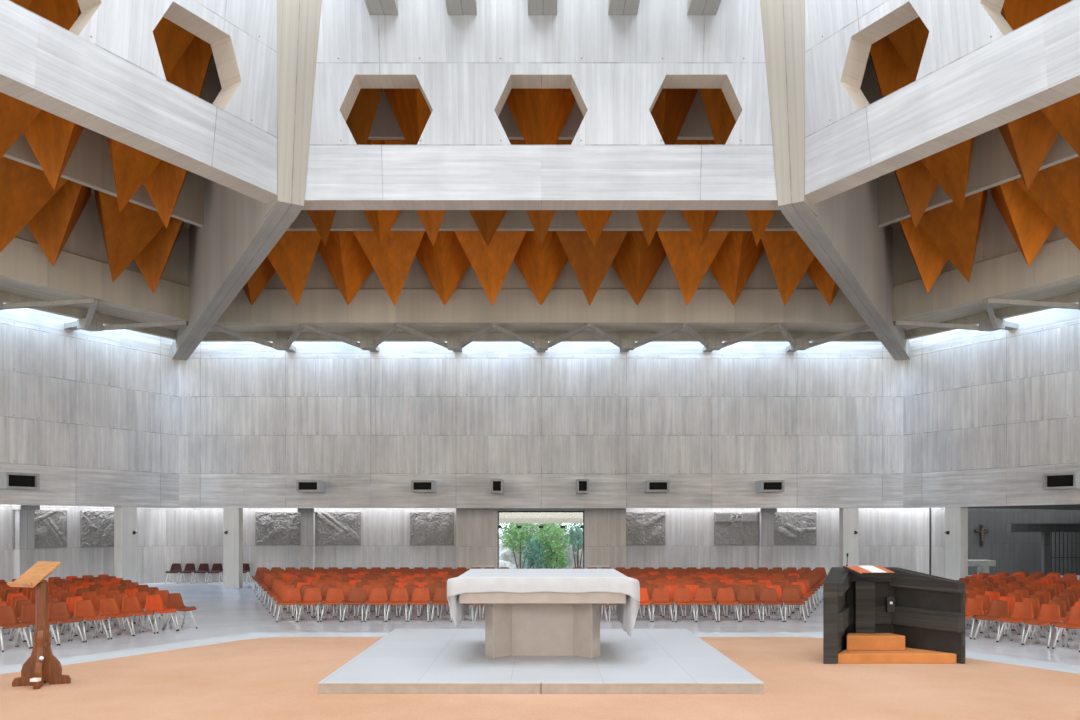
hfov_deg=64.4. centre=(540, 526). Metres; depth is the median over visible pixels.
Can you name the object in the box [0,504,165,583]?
wall
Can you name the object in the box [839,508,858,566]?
concrete column
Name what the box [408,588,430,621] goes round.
chair
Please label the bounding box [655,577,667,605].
chair
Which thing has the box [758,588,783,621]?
chair
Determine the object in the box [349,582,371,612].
chair
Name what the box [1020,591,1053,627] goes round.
chair
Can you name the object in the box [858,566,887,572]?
open book
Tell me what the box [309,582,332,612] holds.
chair
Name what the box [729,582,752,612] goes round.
chair
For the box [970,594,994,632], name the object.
chair
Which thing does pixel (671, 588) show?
chair
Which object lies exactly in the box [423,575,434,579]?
chair
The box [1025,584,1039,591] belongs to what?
chair
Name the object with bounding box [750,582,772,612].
chair
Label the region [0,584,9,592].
chair
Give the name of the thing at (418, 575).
chair
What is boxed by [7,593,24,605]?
chair
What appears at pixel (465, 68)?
wall
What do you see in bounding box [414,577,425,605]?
chair
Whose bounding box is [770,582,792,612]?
chair
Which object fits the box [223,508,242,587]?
concrete column
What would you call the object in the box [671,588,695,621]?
chair
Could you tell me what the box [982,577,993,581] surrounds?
chair
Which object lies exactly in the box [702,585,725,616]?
chair
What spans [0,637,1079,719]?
carpet
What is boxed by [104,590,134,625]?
chair
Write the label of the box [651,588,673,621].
chair
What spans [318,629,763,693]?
platform
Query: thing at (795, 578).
chair
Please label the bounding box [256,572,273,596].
chair
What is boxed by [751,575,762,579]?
chair
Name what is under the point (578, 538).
bush
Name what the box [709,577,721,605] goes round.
chair
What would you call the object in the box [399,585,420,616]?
chair
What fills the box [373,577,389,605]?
chair
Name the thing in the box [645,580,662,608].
chair
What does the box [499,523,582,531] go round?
bush
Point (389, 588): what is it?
chair
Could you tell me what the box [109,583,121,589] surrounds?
chair
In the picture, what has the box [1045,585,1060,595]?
chair
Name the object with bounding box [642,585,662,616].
chair
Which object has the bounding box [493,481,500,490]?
grille
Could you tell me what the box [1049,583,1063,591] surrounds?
chair
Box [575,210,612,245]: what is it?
pyramid
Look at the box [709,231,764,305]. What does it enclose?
pyramid
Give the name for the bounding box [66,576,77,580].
chair
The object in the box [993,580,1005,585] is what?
chair
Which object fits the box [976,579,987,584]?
chair
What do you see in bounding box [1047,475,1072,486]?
grille
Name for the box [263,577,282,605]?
chair
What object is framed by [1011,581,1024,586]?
chair
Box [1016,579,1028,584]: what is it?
chair
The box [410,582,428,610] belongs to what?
chair
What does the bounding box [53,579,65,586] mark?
chair
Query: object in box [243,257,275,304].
pyramid
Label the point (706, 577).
chair
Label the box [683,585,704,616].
chair
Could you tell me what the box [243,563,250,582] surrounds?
chair
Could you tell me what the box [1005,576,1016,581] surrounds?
chair
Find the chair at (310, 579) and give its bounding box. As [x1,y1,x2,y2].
[300,577,320,605]
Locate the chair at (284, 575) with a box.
[282,573,293,579]
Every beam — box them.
[365,0,397,14]
[445,0,476,14]
[528,0,557,14]
[608,0,639,14]
[687,0,720,14]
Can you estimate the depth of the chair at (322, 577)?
26.09 m
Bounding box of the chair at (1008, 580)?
[999,578,1010,583]
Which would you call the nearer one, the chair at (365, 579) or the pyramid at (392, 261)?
the chair at (365, 579)
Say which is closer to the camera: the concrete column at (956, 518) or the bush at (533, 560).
the concrete column at (956, 518)
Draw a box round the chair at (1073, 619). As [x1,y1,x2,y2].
[1052,606,1079,651]
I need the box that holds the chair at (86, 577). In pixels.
[82,575,92,580]
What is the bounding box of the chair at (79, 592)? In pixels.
[76,588,90,622]
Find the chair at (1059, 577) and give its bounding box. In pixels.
[1049,572,1060,579]
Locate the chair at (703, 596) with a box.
[693,588,716,621]
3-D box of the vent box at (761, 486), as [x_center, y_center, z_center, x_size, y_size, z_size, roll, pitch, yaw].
[8.300,-1.470,31.150,0.820,0.420,0.900,0,0,0]
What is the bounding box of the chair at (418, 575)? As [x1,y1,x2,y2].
[414,573,424,577]
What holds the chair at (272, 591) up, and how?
on the floor at (220, 611)
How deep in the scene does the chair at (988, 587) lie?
21.89 m
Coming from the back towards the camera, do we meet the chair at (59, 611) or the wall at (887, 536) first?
the wall at (887, 536)
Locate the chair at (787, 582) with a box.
[776,580,796,608]
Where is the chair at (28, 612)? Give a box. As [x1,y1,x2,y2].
[17,604,58,648]
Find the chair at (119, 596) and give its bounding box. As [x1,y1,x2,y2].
[111,593,143,630]
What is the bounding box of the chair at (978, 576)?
[972,574,982,578]
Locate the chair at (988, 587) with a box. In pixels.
[980,584,992,614]
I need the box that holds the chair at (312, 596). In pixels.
[297,588,323,621]
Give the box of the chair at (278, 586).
[269,582,291,612]
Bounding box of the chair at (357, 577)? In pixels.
[354,575,365,579]
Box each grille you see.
[9,475,34,486]
[299,482,316,489]
[414,482,430,489]
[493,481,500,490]
[579,481,586,490]
[649,482,666,489]
[764,482,781,489]
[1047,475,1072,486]
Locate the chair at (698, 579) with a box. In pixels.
[691,577,708,605]
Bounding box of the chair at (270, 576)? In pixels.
[261,575,279,601]
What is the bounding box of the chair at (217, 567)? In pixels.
[207,563,222,582]
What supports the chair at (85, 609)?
on the floor at (220, 611)
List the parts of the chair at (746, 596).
leg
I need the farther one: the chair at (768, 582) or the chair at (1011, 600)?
the chair at (768, 582)
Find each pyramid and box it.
[0,92,41,158]
[0,157,66,251]
[10,0,31,8]
[23,110,83,189]
[27,0,80,30]
[27,180,90,265]
[95,190,163,281]
[107,137,160,211]
[134,217,183,292]
[143,160,187,228]
[153,17,194,79]
[166,36,212,97]
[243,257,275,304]
[267,231,320,305]
[307,210,335,245]
[317,231,372,305]
[346,88,382,144]
[353,231,424,305]
[363,140,400,245]
[383,88,430,144]
[384,140,445,245]
[416,231,470,305]
[454,231,525,305]
[469,210,506,245]
[506,88,575,144]
[509,140,572,244]
[514,231,567,304]
[556,231,627,305]
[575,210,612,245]
[611,231,665,305]
[636,140,697,245]
[651,88,698,144]
[657,231,728,305]
[681,140,718,245]
[699,88,735,144]
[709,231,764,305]
[746,210,774,245]
[761,231,814,305]
[806,257,838,304]
[869,36,915,97]
[887,17,928,79]
[894,160,938,228]
[898,217,947,292]
[918,190,986,281]
[921,137,974,211]
[991,180,1054,265]
[998,110,1058,189]
[1001,0,1054,30]
[1015,157,1079,249]
[1040,93,1079,156]
[1050,0,1071,8]
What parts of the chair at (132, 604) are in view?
leg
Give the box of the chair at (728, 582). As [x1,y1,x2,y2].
[718,580,738,607]
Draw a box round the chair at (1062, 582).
[1054,581,1067,589]
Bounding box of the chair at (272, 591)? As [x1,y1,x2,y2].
[266,580,289,608]
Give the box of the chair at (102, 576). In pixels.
[98,574,108,578]
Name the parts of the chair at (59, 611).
leg, leg, leg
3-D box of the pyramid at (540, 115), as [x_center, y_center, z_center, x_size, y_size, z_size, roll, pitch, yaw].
[0.000,-10.670,21.420,2.907,3.440,2.280,0,0,0]
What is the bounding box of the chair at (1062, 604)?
[1031,600,1069,641]
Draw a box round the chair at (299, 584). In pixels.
[289,582,310,612]
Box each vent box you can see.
[0,472,39,489]
[296,480,324,492]
[411,480,435,492]
[491,479,503,493]
[576,479,588,493]
[644,480,669,492]
[755,480,783,492]
[1042,472,1079,489]
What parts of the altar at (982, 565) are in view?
leg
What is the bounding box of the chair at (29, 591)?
[26,588,35,599]
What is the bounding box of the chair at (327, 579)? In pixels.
[318,577,336,605]
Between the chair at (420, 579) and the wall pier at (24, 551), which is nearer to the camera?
the chair at (420, 579)
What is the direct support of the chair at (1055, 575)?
on the floor at (220, 611)
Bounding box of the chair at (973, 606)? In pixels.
[965,598,985,638]
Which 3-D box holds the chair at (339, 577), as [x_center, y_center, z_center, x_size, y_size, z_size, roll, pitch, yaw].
[-6.029,1.861,25.834,0.503,0.778,0.523,0,0,1]
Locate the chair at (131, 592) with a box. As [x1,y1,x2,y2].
[123,588,152,622]
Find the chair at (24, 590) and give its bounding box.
[22,586,35,595]
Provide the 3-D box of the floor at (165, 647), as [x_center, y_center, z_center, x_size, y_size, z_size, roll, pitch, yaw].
[0.000,1.990,5.870,20.415,0.520,17.680,0,0,0]
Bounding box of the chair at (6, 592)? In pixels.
[3,589,20,601]
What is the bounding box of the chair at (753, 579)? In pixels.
[745,577,757,581]
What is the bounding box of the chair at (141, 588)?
[136,585,162,616]
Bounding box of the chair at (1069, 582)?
[1058,579,1071,586]
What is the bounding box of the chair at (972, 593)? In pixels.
[965,590,978,625]
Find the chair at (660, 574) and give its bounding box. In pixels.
[657,573,667,576]
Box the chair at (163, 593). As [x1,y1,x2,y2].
[152,590,182,624]
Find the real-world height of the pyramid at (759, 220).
3.030 m
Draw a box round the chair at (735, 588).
[722,585,746,616]
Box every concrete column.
[114,507,136,581]
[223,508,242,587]
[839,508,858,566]
[945,507,967,579]
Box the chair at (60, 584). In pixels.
[58,581,70,587]
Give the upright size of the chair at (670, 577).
0.778 m
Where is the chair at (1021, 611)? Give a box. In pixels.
[998,602,1036,644]
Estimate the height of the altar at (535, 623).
1.010 m
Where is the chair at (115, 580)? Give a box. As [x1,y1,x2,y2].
[111,578,122,582]
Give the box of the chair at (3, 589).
[0,587,16,598]
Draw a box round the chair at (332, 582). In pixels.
[324,580,344,607]
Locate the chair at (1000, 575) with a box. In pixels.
[995,573,1005,577]
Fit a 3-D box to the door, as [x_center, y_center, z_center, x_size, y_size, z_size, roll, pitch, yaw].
[0.000,0.745,34.025,3.440,3.010,0.250,0,0,0]
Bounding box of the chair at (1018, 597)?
[991,593,1025,629]
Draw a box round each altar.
[459,592,625,658]
[968,560,995,573]
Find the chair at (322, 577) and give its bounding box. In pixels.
[319,575,331,579]
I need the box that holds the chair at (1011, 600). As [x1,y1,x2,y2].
[982,596,1018,635]
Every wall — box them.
[0,0,276,204]
[0,303,178,507]
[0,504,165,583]
[166,508,455,581]
[179,342,902,507]
[302,0,779,209]
[456,508,497,568]
[584,508,625,568]
[626,508,915,574]
[805,0,1079,204]
[903,303,1079,507]
[916,508,944,577]
[929,508,930,574]
[968,508,1079,574]
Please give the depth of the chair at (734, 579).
25.00 m
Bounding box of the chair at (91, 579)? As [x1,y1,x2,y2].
[89,577,100,581]
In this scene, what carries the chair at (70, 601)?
on the floor at (220, 611)
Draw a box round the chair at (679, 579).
[674,577,690,605]
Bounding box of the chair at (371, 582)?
[363,580,379,607]
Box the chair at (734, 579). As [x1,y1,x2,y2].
[727,577,744,605]
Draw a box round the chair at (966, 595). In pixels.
[965,593,971,628]
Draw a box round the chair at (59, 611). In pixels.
[48,602,83,644]
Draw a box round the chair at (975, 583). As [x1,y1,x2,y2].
[968,581,980,586]
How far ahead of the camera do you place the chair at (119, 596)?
19.05 m
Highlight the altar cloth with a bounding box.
[447,569,639,636]
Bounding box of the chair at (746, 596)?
[736,588,761,621]
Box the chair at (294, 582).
[285,580,304,608]
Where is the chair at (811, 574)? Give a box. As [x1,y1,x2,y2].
[805,573,822,598]
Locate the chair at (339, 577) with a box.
[337,575,347,579]
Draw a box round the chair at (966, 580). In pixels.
[959,578,970,582]
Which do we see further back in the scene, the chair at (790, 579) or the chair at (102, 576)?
the chair at (102, 576)
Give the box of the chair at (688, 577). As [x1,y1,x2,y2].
[682,575,693,579]
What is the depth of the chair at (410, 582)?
23.94 m
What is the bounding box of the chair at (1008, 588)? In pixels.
[998,586,1011,594]
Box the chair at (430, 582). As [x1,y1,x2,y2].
[418,580,435,608]
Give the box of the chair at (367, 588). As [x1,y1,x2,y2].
[357,585,379,616]
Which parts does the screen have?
post, railing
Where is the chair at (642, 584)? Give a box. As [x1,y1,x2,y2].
[639,582,652,612]
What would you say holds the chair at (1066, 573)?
on the floor at (220, 611)
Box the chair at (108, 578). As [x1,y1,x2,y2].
[105,576,115,580]
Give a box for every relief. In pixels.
[12,510,66,548]
[80,511,113,546]
[255,512,300,544]
[317,512,360,544]
[410,512,453,544]
[626,512,664,544]
[714,512,757,544]
[774,512,816,544]
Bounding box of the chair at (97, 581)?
[94,579,106,584]
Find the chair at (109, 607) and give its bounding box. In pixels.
[96,598,133,638]
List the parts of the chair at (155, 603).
leg, leg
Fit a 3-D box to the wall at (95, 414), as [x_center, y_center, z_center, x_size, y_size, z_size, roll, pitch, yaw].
[-20.135,-4.175,20.125,0.300,6.950,27.020,0,0,30]
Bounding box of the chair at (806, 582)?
[795,580,815,608]
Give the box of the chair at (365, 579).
[360,577,372,605]
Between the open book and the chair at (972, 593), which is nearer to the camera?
the open book
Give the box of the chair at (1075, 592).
[1061,589,1077,601]
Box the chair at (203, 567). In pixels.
[193,563,210,582]
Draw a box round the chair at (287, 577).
[285,575,296,581]
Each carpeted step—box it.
[838,647,955,662]
[847,633,904,649]
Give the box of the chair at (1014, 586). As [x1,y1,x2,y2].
[1006,583,1019,592]
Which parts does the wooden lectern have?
post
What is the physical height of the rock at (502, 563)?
0.946 m
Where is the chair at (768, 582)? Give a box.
[755,580,777,608]
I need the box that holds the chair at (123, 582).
[119,580,131,585]
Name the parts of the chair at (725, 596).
leg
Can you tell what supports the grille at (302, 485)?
attached to the vent box at (303, 486)
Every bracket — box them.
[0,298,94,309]
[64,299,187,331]
[211,323,303,351]
[303,323,398,351]
[398,323,492,351]
[493,323,588,351]
[589,323,683,351]
[683,323,778,351]
[778,323,870,351]
[894,299,1017,331]
[987,298,1079,309]
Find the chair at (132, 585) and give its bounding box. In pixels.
[126,582,138,588]
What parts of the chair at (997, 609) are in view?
leg, leg, leg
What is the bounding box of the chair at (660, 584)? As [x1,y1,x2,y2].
[654,582,672,612]
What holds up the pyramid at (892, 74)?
hanging from the ceiling at (274, 314)
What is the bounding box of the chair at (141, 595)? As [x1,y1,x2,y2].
[131,591,162,626]
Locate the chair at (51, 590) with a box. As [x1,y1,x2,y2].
[48,587,62,594]
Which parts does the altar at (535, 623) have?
leg, leg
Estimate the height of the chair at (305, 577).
0.778 m
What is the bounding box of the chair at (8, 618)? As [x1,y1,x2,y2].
[0,606,30,651]
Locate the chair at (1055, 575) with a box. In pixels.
[1046,574,1057,580]
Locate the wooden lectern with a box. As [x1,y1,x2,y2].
[7,561,70,688]
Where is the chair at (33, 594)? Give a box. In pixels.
[27,592,60,626]
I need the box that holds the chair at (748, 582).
[737,580,759,608]
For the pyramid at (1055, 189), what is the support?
hanging from the ceiling at (274, 314)
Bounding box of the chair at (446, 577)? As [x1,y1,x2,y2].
[440,575,451,579]
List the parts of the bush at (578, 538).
stem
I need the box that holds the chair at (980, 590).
[972,587,985,620]
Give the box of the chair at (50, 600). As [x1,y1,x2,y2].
[48,598,75,638]
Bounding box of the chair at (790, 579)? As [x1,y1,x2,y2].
[781,577,799,605]
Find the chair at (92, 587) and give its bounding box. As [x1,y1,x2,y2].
[89,584,101,590]
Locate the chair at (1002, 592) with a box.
[977,588,1006,622]
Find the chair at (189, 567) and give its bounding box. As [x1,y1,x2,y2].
[179,563,196,582]
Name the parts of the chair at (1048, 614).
leg, leg, leg, leg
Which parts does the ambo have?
panel, panel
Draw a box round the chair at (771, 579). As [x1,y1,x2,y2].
[761,577,781,605]
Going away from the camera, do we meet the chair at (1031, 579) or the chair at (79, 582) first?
the chair at (79, 582)
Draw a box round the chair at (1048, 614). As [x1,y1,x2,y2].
[1022,604,1063,647]
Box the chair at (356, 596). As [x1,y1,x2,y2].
[342,588,367,621]
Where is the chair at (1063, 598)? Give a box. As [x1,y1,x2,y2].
[1037,596,1072,633]
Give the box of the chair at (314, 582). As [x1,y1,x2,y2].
[304,580,326,608]
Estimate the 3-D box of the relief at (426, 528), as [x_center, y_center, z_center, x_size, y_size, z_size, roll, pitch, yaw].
[-4.446,0.070,34.921,1.795,1.360,0.154,0,0,0]
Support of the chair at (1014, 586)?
on the floor at (220, 611)
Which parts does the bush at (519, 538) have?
stem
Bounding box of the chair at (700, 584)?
[692,582,711,610]
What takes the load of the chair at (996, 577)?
on the floor at (220, 611)
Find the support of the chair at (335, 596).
on the floor at (220, 611)
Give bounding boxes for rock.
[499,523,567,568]
[499,533,540,568]
[499,560,516,568]
[549,529,582,568]
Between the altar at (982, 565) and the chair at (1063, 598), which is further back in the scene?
the altar at (982, 565)
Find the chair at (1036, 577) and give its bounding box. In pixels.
[1027,575,1038,579]
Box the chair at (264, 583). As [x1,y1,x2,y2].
[258,574,276,598]
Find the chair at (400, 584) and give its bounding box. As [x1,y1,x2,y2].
[392,582,409,612]
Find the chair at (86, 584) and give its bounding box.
[83,582,95,587]
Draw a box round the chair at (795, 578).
[785,575,797,581]
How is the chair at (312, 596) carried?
on the floor at (220, 611)
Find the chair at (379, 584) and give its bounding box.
[370,582,387,612]
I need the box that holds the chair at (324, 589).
[314,585,338,616]
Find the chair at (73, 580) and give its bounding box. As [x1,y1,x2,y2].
[71,578,83,582]
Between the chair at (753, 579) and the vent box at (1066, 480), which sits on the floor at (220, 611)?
the chair at (753, 579)
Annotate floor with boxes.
[0,575,1079,665]
[0,632,1079,673]
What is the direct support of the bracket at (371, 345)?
attached to the wall at (825, 420)
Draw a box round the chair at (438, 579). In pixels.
[429,577,444,605]
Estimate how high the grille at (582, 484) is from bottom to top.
0.350 m
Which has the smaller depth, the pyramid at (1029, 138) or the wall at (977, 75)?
the wall at (977, 75)
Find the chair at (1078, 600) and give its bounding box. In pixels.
[1062,598,1079,635]
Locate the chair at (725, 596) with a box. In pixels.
[715,588,739,621]
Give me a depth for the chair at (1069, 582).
24.27 m
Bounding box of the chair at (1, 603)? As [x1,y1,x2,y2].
[0,602,24,641]
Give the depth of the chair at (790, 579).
25.04 m
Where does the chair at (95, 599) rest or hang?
on the floor at (220, 611)
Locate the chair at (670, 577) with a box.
[665,575,676,579]
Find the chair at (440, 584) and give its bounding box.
[429,582,448,612]
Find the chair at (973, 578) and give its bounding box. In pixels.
[965,576,976,580]
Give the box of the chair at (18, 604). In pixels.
[11,600,33,641]
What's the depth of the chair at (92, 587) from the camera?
21.91 m
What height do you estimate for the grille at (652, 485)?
0.270 m
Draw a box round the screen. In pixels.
[1007,524,1079,575]
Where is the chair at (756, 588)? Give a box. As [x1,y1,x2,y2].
[743,585,767,616]
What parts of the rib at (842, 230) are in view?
plate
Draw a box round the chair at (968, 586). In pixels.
[965,583,973,589]
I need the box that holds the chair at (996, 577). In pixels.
[988,575,998,579]
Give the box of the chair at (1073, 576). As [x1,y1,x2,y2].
[1063,575,1075,581]
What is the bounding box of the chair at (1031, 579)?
[1022,577,1034,582]
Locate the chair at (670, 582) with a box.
[664,580,682,608]
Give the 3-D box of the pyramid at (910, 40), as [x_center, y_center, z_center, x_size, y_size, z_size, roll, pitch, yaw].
[8.859,-10.620,18.915,2.280,3.540,2.907,0,0,-30]
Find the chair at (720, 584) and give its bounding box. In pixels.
[710,582,732,612]
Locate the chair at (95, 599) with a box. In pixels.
[87,594,122,632]
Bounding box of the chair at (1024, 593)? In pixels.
[1013,590,1028,624]
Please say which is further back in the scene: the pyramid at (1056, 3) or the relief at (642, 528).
the relief at (642, 528)
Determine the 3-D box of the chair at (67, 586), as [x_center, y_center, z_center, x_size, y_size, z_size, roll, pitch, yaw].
[-12.109,1.861,22.290,0.523,0.778,0.503,0,0,31]
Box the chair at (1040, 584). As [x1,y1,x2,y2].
[1029,582,1043,589]
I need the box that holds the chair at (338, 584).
[328,582,351,612]
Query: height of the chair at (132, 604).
0.778 m
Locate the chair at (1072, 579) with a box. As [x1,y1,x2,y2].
[1061,577,1073,583]
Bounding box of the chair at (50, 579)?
[48,577,60,583]
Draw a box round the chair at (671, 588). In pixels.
[661,585,683,617]
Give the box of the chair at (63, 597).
[58,593,91,628]
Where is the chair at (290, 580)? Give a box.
[288,577,300,584]
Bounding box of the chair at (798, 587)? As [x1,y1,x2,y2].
[783,585,808,616]
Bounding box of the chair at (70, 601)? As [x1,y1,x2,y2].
[62,596,98,635]
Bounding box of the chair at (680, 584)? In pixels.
[672,582,692,612]
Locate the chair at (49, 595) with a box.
[33,594,68,631]
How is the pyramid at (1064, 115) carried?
hanging from the ceiling at (274, 314)
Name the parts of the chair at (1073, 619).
leg, leg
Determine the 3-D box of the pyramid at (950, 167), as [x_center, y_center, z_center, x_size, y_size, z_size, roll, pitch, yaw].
[10.363,-9.475,21.550,2.280,3.030,2.907,0,0,-30]
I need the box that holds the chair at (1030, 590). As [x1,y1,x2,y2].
[1019,587,1033,594]
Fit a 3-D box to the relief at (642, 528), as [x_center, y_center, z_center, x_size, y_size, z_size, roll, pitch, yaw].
[4.181,0.070,34.920,1.754,1.360,0.156,0,0,0]
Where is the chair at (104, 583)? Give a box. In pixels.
[101,581,112,586]
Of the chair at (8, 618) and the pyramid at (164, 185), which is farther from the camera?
the pyramid at (164, 185)
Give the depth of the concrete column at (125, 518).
29.81 m
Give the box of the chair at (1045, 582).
[1035,580,1047,587]
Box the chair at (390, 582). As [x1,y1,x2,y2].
[380,580,401,608]
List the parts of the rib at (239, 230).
plate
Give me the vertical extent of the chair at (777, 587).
0.778 m
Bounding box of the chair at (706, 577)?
[699,575,710,579]
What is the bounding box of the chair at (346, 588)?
[335,585,358,616]
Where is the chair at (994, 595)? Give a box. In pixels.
[969,591,1001,627]
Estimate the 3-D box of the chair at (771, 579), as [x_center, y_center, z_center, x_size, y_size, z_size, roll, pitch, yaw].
[6.661,1.861,24.793,0.503,0.778,0.523,0,0,0]
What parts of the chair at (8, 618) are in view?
leg, leg, leg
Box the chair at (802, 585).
[788,582,811,612]
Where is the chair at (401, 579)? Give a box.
[391,577,407,605]
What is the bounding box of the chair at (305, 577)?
[302,575,314,581]
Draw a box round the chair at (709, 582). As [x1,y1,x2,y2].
[702,580,717,607]
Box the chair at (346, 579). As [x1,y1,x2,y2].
[342,577,353,605]
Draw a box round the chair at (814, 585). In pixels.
[802,575,820,602]
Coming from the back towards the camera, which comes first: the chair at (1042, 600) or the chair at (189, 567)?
the chair at (189, 567)
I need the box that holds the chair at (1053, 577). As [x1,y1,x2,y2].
[1043,576,1055,582]
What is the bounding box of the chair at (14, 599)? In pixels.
[7,596,32,633]
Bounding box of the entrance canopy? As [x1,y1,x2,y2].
[499,512,582,522]
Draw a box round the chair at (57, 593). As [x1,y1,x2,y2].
[53,590,68,624]
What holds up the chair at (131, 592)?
on the floor at (220, 611)
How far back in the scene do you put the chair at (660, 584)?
22.91 m
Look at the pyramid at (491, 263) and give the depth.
26.20 m
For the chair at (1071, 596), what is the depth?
19.09 m
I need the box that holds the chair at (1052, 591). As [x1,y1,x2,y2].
[1040,588,1055,597]
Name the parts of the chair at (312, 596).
leg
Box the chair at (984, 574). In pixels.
[979,573,988,576]
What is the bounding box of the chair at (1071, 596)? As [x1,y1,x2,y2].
[1044,593,1074,628]
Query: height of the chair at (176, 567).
0.778 m
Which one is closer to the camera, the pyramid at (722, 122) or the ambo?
the ambo
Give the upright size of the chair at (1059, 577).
0.778 m
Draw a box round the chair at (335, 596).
[320,588,345,621]
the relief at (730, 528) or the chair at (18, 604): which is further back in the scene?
the relief at (730, 528)
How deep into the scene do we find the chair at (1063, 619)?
16.90 m
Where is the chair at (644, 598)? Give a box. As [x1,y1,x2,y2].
[640,588,651,621]
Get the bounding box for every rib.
[172,0,321,359]
[760,0,909,359]
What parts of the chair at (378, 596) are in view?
leg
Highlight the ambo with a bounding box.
[823,566,964,663]
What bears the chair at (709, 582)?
on the floor at (220, 611)
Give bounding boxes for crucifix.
[974,525,988,545]
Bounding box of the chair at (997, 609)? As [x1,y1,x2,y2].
[974,600,1011,641]
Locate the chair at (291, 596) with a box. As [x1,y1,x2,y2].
[276,588,302,621]
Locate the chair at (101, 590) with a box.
[96,587,124,620]
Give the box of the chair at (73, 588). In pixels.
[70,586,83,593]
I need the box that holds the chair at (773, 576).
[768,575,780,580]
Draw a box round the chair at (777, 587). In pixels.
[764,585,788,616]
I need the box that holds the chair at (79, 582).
[76,580,88,585]
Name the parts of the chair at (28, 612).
leg, leg, leg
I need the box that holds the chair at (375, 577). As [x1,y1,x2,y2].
[371,575,382,579]
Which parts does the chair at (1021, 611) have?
leg, leg, leg, leg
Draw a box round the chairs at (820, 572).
[251,567,1043,621]
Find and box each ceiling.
[0,55,1079,341]
[940,504,1079,509]
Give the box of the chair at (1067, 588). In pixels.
[1066,587,1079,597]
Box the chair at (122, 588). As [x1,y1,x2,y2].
[117,586,130,617]
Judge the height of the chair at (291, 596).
0.778 m
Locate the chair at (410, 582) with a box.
[403,580,417,607]
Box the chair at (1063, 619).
[1057,602,1079,641]
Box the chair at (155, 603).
[142,595,177,632]
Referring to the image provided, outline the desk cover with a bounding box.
[846,566,894,573]
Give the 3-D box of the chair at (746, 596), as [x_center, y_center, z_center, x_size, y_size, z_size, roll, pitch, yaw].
[4.973,1.861,20.568,0.503,0.778,0.523,0,0,0]
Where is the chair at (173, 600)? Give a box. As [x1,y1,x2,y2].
[163,593,196,630]
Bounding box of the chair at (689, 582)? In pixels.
[683,580,701,608]
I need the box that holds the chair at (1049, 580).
[1040,578,1052,584]
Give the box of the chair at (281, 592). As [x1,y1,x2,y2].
[273,585,297,616]
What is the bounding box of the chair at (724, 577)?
[716,575,727,579]
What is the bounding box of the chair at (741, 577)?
[734,575,745,579]
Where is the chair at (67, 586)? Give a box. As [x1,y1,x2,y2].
[63,583,76,592]
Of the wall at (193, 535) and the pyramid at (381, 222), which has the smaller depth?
the pyramid at (381, 222)
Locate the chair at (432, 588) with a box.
[419,585,440,616]
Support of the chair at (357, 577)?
on the floor at (220, 611)
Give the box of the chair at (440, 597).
[431,588,452,621]
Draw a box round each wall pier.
[12,505,39,578]
[297,508,316,569]
[757,508,776,569]
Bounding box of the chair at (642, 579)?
[638,577,652,603]
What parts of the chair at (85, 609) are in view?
leg, leg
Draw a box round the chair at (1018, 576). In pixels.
[1009,574,1020,578]
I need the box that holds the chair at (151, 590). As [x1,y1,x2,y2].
[145,587,159,620]
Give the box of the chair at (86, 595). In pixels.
[79,591,111,627]
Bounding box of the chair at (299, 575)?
[298,573,308,579]
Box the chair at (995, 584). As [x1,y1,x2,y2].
[986,582,998,587]
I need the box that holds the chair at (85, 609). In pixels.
[71,600,108,641]
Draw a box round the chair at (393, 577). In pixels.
[388,575,399,579]
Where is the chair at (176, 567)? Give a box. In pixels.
[165,563,182,582]
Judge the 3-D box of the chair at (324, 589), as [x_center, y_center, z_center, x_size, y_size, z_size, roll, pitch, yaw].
[-5.397,1.861,21.618,0.503,0.778,0.523,0,0,1]
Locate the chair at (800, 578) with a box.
[798,577,817,605]
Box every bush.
[499,523,538,568]
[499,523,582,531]
[521,535,544,568]
[531,523,572,568]
[564,523,582,566]
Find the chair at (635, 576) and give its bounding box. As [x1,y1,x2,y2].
[631,575,642,579]
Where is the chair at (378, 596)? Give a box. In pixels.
[365,588,388,621]
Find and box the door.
[497,508,584,568]
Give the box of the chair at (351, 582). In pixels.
[343,580,363,608]
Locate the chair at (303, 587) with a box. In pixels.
[292,585,316,617]
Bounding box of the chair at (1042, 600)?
[1013,594,1048,631]
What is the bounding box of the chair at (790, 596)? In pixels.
[780,588,805,621]
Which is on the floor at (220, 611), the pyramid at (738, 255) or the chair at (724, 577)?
the chair at (724, 577)
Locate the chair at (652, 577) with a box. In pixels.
[648,575,658,579]
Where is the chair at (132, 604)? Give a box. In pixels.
[119,596,154,635]
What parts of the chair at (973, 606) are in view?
leg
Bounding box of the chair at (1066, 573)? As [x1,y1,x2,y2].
[1065,573,1076,581]
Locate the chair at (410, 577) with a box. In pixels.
[405,575,416,579]
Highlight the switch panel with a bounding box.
[886,597,894,631]
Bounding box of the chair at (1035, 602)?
[1005,598,1042,638]
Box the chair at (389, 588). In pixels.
[377,585,400,616]
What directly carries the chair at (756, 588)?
on the floor at (220, 611)
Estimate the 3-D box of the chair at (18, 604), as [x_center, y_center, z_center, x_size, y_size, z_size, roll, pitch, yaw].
[-10.202,1.861,17.141,0.523,0.778,0.503,0,0,29]
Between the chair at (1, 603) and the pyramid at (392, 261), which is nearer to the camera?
the chair at (1, 603)
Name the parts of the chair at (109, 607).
leg, leg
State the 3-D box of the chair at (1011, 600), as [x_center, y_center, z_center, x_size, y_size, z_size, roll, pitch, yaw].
[9.666,1.861,18.049,0.523,0.778,0.503,0,0,-29]
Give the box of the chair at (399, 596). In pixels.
[386,588,409,621]

